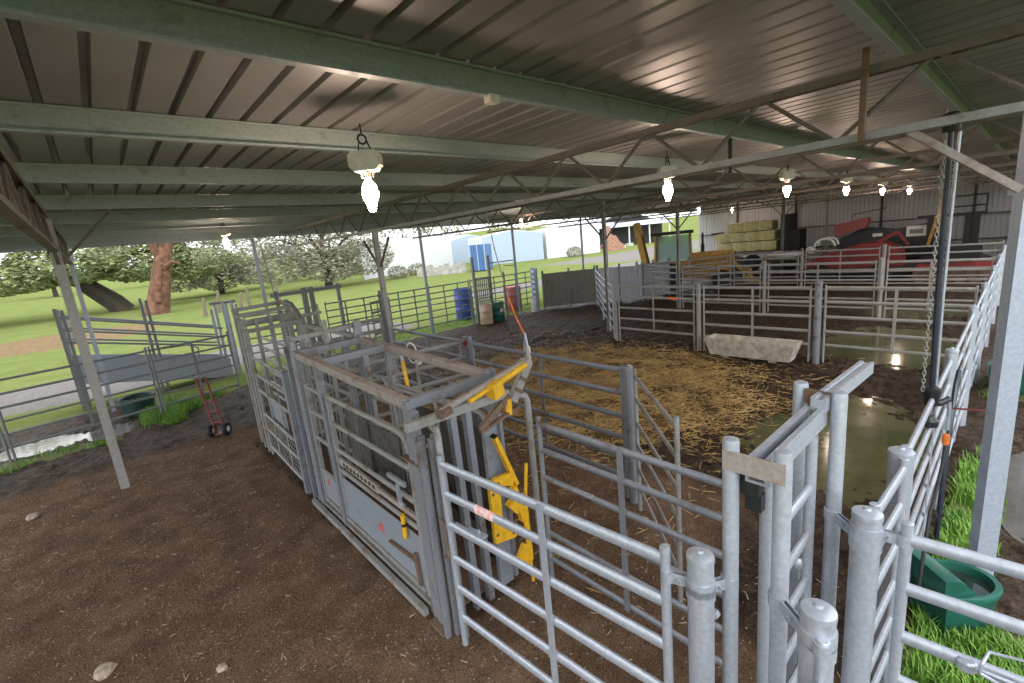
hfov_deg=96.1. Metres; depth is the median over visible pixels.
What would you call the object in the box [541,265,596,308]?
fence
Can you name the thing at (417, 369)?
fence
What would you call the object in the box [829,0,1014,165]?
beam
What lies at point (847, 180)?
lamp
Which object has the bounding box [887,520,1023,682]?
gate
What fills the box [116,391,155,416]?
tub
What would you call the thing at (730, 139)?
bracket
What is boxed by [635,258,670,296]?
fence
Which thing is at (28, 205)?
roof truss
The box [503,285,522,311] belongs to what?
drum
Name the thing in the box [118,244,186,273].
tree
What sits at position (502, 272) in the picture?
fence post
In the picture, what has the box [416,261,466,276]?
wall
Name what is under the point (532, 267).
gate
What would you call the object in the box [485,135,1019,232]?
roof truss
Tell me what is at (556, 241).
shed
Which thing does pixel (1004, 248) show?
fence
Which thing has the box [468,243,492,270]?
shipping container
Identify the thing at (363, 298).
fence
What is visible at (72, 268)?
post
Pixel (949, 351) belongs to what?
gate post
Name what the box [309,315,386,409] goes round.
fence
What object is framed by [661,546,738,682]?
gate post
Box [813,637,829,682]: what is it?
gate
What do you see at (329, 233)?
tree
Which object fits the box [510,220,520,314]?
post
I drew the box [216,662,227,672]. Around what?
stone
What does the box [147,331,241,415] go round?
fence
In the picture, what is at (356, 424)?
vet section
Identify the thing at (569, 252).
bush
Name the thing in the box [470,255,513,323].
gate
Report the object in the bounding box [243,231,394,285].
tree
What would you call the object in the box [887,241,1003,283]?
fence
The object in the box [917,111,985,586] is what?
pipe
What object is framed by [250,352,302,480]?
gate
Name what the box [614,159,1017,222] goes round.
roof truss
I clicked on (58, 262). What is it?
post
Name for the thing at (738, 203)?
stanchion
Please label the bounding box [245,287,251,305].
post
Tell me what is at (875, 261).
fence
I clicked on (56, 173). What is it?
beam
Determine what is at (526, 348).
rope
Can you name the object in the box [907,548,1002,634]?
tub
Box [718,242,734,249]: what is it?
bale
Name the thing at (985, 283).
gate post
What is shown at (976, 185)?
stanchion
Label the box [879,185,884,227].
stanchion
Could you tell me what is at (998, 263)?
fence
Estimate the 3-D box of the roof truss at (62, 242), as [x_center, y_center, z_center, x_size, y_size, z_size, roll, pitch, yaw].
[-9.224,-1.938,9.424,0.090,0.548,6.622,-16,16,-40]
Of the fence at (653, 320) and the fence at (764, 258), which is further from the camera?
the fence at (764, 258)
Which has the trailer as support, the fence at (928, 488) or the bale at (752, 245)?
the bale at (752, 245)
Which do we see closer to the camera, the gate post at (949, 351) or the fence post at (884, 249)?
the gate post at (949, 351)
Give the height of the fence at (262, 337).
1.800 m
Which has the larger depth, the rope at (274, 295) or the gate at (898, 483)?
the rope at (274, 295)
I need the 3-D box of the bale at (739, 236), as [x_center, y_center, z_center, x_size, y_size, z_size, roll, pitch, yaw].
[14.618,-6.696,29.482,1.111,0.600,0.870,-16,16,-40]
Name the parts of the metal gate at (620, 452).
rail, rail, rail, rail, rail, rail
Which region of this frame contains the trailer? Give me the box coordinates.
[711,213,806,274]
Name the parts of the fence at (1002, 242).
rail, rail, rail, rail, rail, rail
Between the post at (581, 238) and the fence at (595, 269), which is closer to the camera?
the fence at (595, 269)
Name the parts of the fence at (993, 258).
rail, rail, rail, rail, rail, rail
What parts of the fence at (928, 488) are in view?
rail, rail, rail, rail, rail, rail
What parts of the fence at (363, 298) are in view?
rail, rail, rail, rail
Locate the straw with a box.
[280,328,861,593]
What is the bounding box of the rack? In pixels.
[759,256,807,282]
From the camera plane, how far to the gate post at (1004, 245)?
14.29 m
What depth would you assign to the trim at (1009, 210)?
25.99 m
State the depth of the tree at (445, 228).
153.04 m
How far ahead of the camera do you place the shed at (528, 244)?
75.04 m
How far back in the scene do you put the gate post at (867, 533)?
2.54 m
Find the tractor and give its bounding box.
[632,222,762,290]
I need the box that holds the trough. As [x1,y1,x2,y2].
[704,333,802,362]
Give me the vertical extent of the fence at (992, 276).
1.800 m
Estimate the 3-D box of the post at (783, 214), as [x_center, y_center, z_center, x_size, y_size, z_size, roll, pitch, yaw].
[15.922,-6.160,27.058,0.150,4.580,1.829,-16,16,-40]
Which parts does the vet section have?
cross rail, cross rail, rail, rail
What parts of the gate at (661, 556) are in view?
rail, rail, rail, rail, rail, rail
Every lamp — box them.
[217,223,230,248]
[347,123,382,211]
[517,212,523,227]
[657,150,677,200]
[779,160,795,196]
[840,169,853,194]
[878,174,887,194]
[906,178,913,193]
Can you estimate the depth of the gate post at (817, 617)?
1.90 m
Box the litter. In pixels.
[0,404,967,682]
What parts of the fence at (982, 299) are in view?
rail, rail, rail, rail, rail, rail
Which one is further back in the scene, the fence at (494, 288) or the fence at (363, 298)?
the fence at (494, 288)
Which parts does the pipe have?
tap lever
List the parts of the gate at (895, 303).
rail, rail, rail, rail, rail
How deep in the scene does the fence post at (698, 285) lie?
12.54 m
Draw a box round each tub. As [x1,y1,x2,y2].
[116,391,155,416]
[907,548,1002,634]
[987,359,1023,393]
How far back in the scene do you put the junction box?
3.65 m
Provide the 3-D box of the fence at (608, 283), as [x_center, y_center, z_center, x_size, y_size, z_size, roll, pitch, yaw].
[3.470,-1.365,16.723,0.047,1.800,3.623,-4,12,7]
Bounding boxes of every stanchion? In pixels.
[736,203,738,257]
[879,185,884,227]
[969,172,978,242]
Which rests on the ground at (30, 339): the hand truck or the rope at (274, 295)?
the hand truck
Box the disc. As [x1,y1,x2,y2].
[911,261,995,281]
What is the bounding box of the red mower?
[799,217,917,281]
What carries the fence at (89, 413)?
on the ground at (30, 339)
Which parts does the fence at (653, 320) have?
rail, rail, rail, rail, rail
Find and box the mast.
[917,189,990,263]
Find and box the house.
[583,215,672,245]
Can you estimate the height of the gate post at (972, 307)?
1.920 m
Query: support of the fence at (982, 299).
on the ground at (30, 339)
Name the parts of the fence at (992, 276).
rail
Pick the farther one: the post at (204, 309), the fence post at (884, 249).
the post at (204, 309)
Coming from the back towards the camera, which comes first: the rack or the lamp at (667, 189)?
the rack
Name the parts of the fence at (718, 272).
rail, rail, rail, rail, rail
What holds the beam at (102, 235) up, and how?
attached to the roof frame
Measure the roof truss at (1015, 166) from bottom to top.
0.548 m
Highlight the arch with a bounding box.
[231,299,321,451]
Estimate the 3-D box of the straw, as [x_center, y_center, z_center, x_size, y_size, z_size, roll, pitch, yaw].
[1.069,0.954,11.412,10.524,0.282,11.267,-16,16,-40]
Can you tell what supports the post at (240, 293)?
on the ground at (30, 339)
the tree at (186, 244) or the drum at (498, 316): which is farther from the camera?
the tree at (186, 244)
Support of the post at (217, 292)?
on the ground at (30, 339)
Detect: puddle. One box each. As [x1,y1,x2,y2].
[0,431,97,460]
[87,421,134,440]
[740,395,934,508]
[812,326,964,369]
[861,298,967,319]
[1001,452,1023,543]
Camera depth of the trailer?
27.39 m
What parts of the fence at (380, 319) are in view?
rail, rail, rail, rail, rail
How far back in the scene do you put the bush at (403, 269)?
63.88 m
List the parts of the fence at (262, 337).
rail, rail, rail, rail, rail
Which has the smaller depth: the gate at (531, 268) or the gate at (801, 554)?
the gate at (801, 554)
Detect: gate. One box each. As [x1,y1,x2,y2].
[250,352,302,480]
[284,311,326,381]
[369,297,398,369]
[403,358,541,638]
[436,454,673,682]
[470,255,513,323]
[530,268,537,311]
[531,268,538,311]
[532,267,539,308]
[532,268,539,310]
[535,415,721,666]
[632,368,682,602]
[756,435,818,682]
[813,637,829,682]
[821,285,978,362]
[869,457,909,682]
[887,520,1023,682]
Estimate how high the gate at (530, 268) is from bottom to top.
2.100 m
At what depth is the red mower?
21.95 m
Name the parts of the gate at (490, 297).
tall post, tall post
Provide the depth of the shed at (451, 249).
79.50 m
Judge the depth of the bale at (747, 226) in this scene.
28.46 m
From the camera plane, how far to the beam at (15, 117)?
4.51 m
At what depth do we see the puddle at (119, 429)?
10.94 m
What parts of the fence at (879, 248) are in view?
rail, rail, rail, rail, rail, rail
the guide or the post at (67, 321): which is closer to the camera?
the guide
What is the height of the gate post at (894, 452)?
1.880 m
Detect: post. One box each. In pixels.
[38,209,129,489]
[66,320,75,344]
[67,246,115,411]
[202,298,207,315]
[216,291,220,312]
[239,292,242,306]
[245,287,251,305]
[250,235,278,369]
[273,283,281,300]
[363,232,398,382]
[377,290,387,342]
[417,226,434,334]
[463,336,479,426]
[502,272,507,315]
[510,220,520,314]
[579,217,583,269]
[584,200,623,331]
[612,282,618,340]
[623,364,637,503]
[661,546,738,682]
[663,202,691,308]
[696,283,700,350]
[762,261,766,312]
[767,197,800,274]
[768,588,837,682]
[800,248,803,285]
[812,280,822,363]
[823,505,908,682]
[824,191,829,253]
[871,446,915,675]
[876,257,884,317]
[882,244,886,290]
[906,113,1023,575]
[932,347,959,509]
[958,305,979,425]
[973,282,989,382]
[985,265,997,346]
[992,254,1002,323]
[997,245,1006,305]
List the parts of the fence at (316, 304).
rail, rail, rail, rail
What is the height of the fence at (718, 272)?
1.800 m
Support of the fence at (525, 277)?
on the ground at (30, 339)
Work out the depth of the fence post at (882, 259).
14.20 m
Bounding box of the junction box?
[484,93,499,105]
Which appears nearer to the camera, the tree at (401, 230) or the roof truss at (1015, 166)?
the roof truss at (1015, 166)
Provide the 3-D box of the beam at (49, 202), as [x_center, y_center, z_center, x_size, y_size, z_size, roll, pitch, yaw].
[3.814,-5.164,16.288,39.700,0.205,0.070,-16,16,-40]
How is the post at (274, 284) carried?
on the ground at (30, 339)
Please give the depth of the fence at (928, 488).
4.17 m
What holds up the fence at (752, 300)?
on the ground at (30, 339)
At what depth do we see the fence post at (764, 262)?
16.83 m
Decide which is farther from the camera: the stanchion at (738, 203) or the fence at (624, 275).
the stanchion at (738, 203)
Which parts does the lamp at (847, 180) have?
bulb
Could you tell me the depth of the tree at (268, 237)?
116.77 m
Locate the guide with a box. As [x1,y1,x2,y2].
[722,360,873,682]
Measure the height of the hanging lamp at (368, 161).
0.760 m
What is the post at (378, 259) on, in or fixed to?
on the ground at (30, 339)
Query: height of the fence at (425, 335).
1.800 m
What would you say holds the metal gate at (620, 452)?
on the ground at (30, 339)
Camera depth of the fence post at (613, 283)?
14.69 m
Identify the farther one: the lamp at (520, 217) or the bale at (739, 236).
the bale at (739, 236)
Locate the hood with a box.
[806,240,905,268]
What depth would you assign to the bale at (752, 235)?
28.46 m
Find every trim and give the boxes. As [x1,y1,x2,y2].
[700,210,1010,235]
[806,236,1007,247]
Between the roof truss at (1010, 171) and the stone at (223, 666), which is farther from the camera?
the roof truss at (1010, 171)
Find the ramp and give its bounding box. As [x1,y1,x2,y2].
[52,298,233,410]
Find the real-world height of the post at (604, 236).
4.580 m
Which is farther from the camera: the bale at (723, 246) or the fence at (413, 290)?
the bale at (723, 246)
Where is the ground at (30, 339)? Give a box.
[0,216,1023,682]
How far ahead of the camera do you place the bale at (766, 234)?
27.83 m
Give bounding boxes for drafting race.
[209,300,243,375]
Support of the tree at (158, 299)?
on the ground at (30, 339)
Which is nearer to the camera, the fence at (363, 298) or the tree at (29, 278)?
the fence at (363, 298)
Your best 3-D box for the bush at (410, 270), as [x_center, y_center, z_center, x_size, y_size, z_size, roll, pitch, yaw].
[-13.980,-10.587,67.924,3.105,2.068,2.619,-16,16,-40]
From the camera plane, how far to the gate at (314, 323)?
12.09 m
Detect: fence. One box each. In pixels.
[0,347,162,460]
[0,427,12,462]
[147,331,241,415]
[243,304,326,359]
[256,333,286,401]
[304,344,351,452]
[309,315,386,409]
[324,294,381,353]
[370,339,467,433]
[381,288,430,333]
[390,326,471,415]
[428,280,472,330]
[469,274,506,323]
[470,340,628,497]
[504,270,534,308]
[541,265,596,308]
[595,269,602,311]
[596,262,644,302]
[601,275,614,337]
[617,285,694,349]
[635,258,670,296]
[646,254,730,300]
[646,264,676,302]
[682,263,760,311]
[703,285,811,361]
[734,250,798,285]
[767,260,876,316]
[804,246,880,285]
[883,256,994,317]
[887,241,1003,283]
[901,355,953,581]
[949,310,975,454]
[970,286,986,387]
[982,269,995,349]
[991,256,1000,323]
[997,247,1005,304]
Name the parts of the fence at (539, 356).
rail, rail, rail, rail, rail, rail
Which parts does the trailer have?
headboard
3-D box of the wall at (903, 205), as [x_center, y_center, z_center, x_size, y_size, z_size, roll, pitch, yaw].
[19.986,-6.839,27.801,0.035,4.850,17.990,-16,16,-40]
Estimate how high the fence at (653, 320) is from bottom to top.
1.800 m
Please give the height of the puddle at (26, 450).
0.001 m
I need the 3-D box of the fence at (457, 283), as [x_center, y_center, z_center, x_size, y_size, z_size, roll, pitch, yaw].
[-2.620,-1.552,19.922,2.078,2.000,0.048,-16,16,-39]
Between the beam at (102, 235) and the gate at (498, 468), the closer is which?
the gate at (498, 468)
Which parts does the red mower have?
frame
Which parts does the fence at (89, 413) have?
rail, rail, rail, rail, rail, rail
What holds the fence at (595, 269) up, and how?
on the ground at (30, 339)
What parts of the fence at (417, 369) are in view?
rail, rail, rail, rail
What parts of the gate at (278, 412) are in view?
rail, rail, rail, rail, rail, rail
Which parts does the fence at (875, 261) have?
rail, rail, rail, rail, rail, rail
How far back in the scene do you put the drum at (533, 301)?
22.39 m
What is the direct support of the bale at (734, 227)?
on the bale at (739, 236)
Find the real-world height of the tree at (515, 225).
13.959 m
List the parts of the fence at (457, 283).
rail, rail, rail, rail, rail, rail, rail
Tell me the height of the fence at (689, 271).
1.800 m
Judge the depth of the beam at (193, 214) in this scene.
10.73 m
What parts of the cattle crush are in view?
corner post, door, rail, rail, rail, cross rail, post, rail, rail, cross rail, rail, skid rail, corner post, skid rail, rail, door, rail, rail, door, rail, squeeze panel, post, lever handle, yellow lever, spring arm, floor plate, latch plate, corner post, rail, corner post, rail, door, foot plate, cross rail, corner post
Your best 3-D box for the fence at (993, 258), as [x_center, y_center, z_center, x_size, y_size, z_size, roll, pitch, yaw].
[12.295,-1.519,13.381,0.051,1.800,2.286,-15,16,-39]
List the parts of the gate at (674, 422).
rail, rail, rail, rail, rail, rail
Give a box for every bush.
[387,265,407,278]
[407,263,426,274]
[566,246,580,256]
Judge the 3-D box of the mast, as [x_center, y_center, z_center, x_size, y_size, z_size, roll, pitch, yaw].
[20.021,-4.932,20.799,1.000,3.856,2.645,-16,16,-40]
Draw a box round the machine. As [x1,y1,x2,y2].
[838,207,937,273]
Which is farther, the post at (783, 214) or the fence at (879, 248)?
the post at (783, 214)
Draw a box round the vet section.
[280,320,380,497]
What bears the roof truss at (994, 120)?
attached to the post at (418, 229)
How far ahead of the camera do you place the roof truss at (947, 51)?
4.15 m
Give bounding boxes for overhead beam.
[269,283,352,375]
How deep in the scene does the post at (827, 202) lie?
24.30 m
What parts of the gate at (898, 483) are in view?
rail, rail, rail, rail, rail, rail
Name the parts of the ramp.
post, post, post, rail, rail, rail, rail, rail, rail, post, post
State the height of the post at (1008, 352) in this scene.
4.097 m
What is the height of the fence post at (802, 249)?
1.940 m
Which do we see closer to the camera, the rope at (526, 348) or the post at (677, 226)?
the rope at (526, 348)
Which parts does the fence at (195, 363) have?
rail, rail, rail, rail, rail, rail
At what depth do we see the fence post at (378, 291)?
17.79 m
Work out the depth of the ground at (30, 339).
6.39 m
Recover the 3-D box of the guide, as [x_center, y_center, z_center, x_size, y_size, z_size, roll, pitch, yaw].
[1.868,1.477,2.922,1.822,2.445,0.309,-16,16,-40]
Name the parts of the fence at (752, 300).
rail, rail, rail, rail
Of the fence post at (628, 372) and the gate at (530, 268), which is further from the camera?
the gate at (530, 268)
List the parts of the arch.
cross rail, cross rail, cross rail, cross rail, cross rail, curved rail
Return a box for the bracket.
[728,138,731,172]
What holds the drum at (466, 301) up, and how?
on the ground at (30, 339)
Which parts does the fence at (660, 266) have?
rail, rail, rail, rail, rail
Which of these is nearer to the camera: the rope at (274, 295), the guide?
the guide
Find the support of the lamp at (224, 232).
hanging from the roof frame
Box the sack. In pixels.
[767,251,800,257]
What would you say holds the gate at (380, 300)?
on the ground at (30, 339)
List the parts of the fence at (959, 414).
rail, rail, rail, rail, rail, rail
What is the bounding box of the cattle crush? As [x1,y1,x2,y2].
[291,334,498,637]
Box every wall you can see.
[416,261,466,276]
[606,226,624,250]
[698,165,1015,268]
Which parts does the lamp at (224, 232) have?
bulb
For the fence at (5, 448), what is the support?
on the ground at (30, 339)
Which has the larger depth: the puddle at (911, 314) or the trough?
the puddle at (911, 314)
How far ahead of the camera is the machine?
22.92 m
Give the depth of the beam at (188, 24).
2.87 m
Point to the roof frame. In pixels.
(694, 56)
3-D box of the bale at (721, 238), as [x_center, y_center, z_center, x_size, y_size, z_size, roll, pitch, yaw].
[14.029,-6.777,30.131,1.113,0.600,0.870,-16,16,-40]
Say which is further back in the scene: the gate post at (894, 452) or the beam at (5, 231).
the beam at (5, 231)
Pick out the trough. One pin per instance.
(774, 350)
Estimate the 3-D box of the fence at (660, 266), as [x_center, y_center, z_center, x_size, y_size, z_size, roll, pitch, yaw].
[6.804,-2.607,20.975,0.051,1.800,2.671,-8,12,-10]
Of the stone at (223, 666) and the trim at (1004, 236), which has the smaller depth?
the stone at (223, 666)
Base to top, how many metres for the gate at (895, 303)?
1.800 m
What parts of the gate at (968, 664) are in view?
rail, rail, rail, rail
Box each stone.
[25,512,39,520]
[93,662,117,680]
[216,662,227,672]
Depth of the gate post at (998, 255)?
12.35 m
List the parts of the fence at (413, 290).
rail, rail, rail, rail, rail, rail, rail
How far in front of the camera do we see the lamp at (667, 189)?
7.17 m
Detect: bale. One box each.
[716,233,731,242]
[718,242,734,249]
[727,222,744,232]
[730,232,745,241]
[731,241,749,251]
[742,221,757,231]
[744,231,759,240]
[746,240,764,250]
[757,220,777,229]
[759,229,779,239]
[761,239,779,249]
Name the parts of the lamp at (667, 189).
bulb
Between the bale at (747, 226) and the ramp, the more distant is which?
the bale at (747, 226)
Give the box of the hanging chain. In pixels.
[921,107,947,391]
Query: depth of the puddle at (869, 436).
7.00 m
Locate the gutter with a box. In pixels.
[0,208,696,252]
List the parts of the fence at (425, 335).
rail, rail, rail, rail, rail, rail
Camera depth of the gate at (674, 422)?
4.52 m
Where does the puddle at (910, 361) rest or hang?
on the ground at (30, 339)
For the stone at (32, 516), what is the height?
0.098 m
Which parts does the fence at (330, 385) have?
rail, rail, rail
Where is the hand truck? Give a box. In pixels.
[194,374,231,436]
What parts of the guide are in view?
guide post, tie plate, guide post, guide post, tie plate, guide post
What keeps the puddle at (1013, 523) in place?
on the ground at (30, 339)
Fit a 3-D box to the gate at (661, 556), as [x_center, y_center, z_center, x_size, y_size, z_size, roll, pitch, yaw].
[0.190,1.860,3.216,1.948,1.800,0.057,6,17,43]
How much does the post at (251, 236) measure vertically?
4.480 m
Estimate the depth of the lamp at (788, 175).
9.92 m
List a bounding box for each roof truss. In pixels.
[0,145,58,251]
[51,220,73,264]
[279,22,1023,248]
[410,112,1023,238]
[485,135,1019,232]
[558,154,1017,227]
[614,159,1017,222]
[660,165,1016,219]
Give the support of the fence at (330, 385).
on the ground at (30, 339)
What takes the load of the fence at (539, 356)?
on the ground at (30, 339)
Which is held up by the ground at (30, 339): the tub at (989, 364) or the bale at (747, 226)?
the tub at (989, 364)
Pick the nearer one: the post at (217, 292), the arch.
the arch
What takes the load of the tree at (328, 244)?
on the ground at (30, 339)
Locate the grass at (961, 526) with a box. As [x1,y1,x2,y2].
[0,300,1023,682]
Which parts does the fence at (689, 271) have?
rail, rail, rail, rail, rail, rail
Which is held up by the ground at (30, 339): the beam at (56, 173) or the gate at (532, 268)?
the gate at (532, 268)
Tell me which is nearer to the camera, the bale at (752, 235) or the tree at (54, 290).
the bale at (752, 235)
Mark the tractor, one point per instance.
(664, 246)
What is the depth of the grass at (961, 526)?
3.81 m
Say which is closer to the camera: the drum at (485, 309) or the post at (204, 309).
the drum at (485, 309)
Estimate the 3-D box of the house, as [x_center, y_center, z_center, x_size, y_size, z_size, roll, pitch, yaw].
[22.451,-24.556,101.116,22.800,8.020,22.200,-16,16,-40]
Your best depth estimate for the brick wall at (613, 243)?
82.06 m
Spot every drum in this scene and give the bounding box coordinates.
[453,287,474,319]
[479,303,493,324]
[491,300,504,321]
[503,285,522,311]
[531,299,536,311]
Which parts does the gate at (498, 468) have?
latch rod, arm, arm, bail door, lock plate, lever, lock rod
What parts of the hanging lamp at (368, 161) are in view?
bulb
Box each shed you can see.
[360,234,479,279]
[467,230,543,264]
[535,223,599,258]
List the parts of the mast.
mast post, lift arm, mast post, guard rail, guard rail, mast post, guard post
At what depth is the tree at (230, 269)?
66.83 m
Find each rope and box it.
[233,218,276,298]
[485,209,530,358]
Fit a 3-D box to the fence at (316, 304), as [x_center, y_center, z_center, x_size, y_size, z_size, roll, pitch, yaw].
[-7.855,-0.181,16.065,2.374,1.950,0.050,-13,14,-32]
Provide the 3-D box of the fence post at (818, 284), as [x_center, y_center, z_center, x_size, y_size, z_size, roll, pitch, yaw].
[7.006,-0.421,10.559,0.158,1.960,0.158,-16,16,-40]
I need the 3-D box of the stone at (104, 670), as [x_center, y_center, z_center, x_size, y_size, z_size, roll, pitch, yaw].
[-3.667,2.952,4.133,0.155,0.106,0.167,-2,13,17]
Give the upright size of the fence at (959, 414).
1.800 m
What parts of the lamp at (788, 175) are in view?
bulb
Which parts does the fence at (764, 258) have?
rail, rail, rail, rail, rail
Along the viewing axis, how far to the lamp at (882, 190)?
17.10 m
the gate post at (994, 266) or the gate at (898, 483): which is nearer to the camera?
the gate at (898, 483)
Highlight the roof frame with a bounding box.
[0,0,1023,226]
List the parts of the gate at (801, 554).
rail, rail, rail, rail, rail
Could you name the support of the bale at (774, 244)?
on the trailer
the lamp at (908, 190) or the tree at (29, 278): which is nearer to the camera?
the lamp at (908, 190)
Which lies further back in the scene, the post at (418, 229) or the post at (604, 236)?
the post at (418, 229)
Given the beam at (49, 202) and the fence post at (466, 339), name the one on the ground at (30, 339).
the fence post at (466, 339)
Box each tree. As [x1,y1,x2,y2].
[0,242,226,311]
[0,251,86,296]
[81,239,251,315]
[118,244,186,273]
[171,238,276,293]
[200,237,281,274]
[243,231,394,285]
[277,232,369,276]
[288,233,345,257]
[378,227,429,240]
[421,226,463,236]
[490,222,533,232]
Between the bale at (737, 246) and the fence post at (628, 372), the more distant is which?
the bale at (737, 246)

